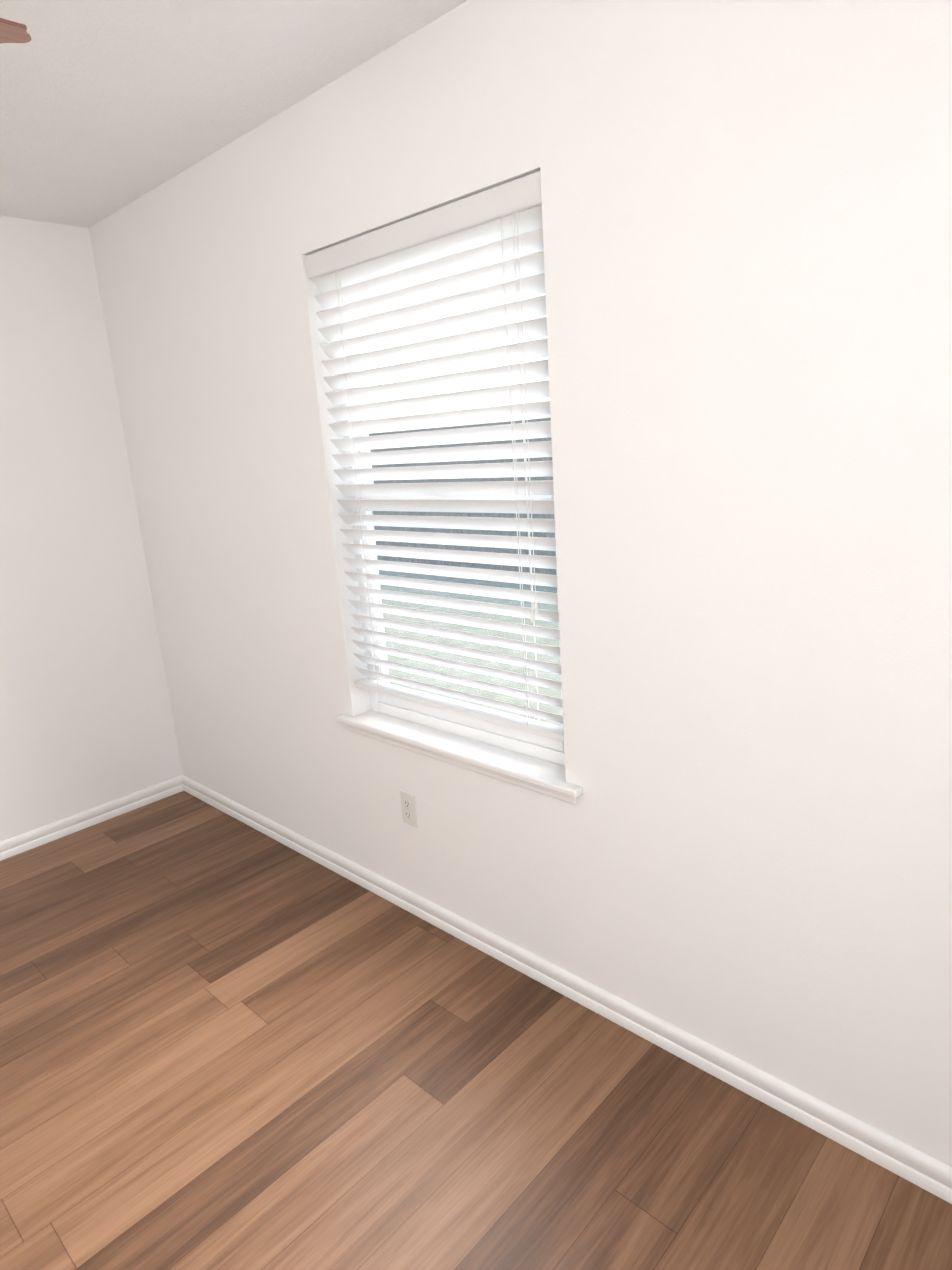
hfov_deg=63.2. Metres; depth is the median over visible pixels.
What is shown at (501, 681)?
lawn
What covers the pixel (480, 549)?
building
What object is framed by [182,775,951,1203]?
baseboard
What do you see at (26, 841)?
baseboard
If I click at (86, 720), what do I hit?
wall
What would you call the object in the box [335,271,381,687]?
blind cord
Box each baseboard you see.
[0,775,183,860]
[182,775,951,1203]
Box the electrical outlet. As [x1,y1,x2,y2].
[400,790,417,827]
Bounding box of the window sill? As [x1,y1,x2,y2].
[337,710,581,797]
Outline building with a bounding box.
[369,418,556,574]
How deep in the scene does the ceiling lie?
1.94 m
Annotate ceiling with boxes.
[0,0,467,227]
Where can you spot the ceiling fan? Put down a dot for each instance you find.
(12, 32)
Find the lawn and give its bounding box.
[377,570,562,726]
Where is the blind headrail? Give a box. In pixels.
[305,171,541,278]
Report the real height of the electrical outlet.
0.114 m
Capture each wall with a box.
[0,216,181,841]
[89,0,951,1166]
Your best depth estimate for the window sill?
2.24 m
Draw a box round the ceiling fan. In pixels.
[0,18,30,43]
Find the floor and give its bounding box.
[0,791,951,1269]
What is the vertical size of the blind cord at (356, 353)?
1.242 m
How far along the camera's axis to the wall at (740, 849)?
1.64 m
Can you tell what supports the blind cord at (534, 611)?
hanging from the blind headrail
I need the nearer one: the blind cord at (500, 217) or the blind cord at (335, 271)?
the blind cord at (500, 217)
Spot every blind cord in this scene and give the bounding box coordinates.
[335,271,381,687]
[356,353,389,683]
[500,217,529,726]
[503,207,538,625]
[534,636,538,720]
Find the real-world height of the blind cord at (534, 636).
1.242 m
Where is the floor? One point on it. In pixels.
(228, 1043)

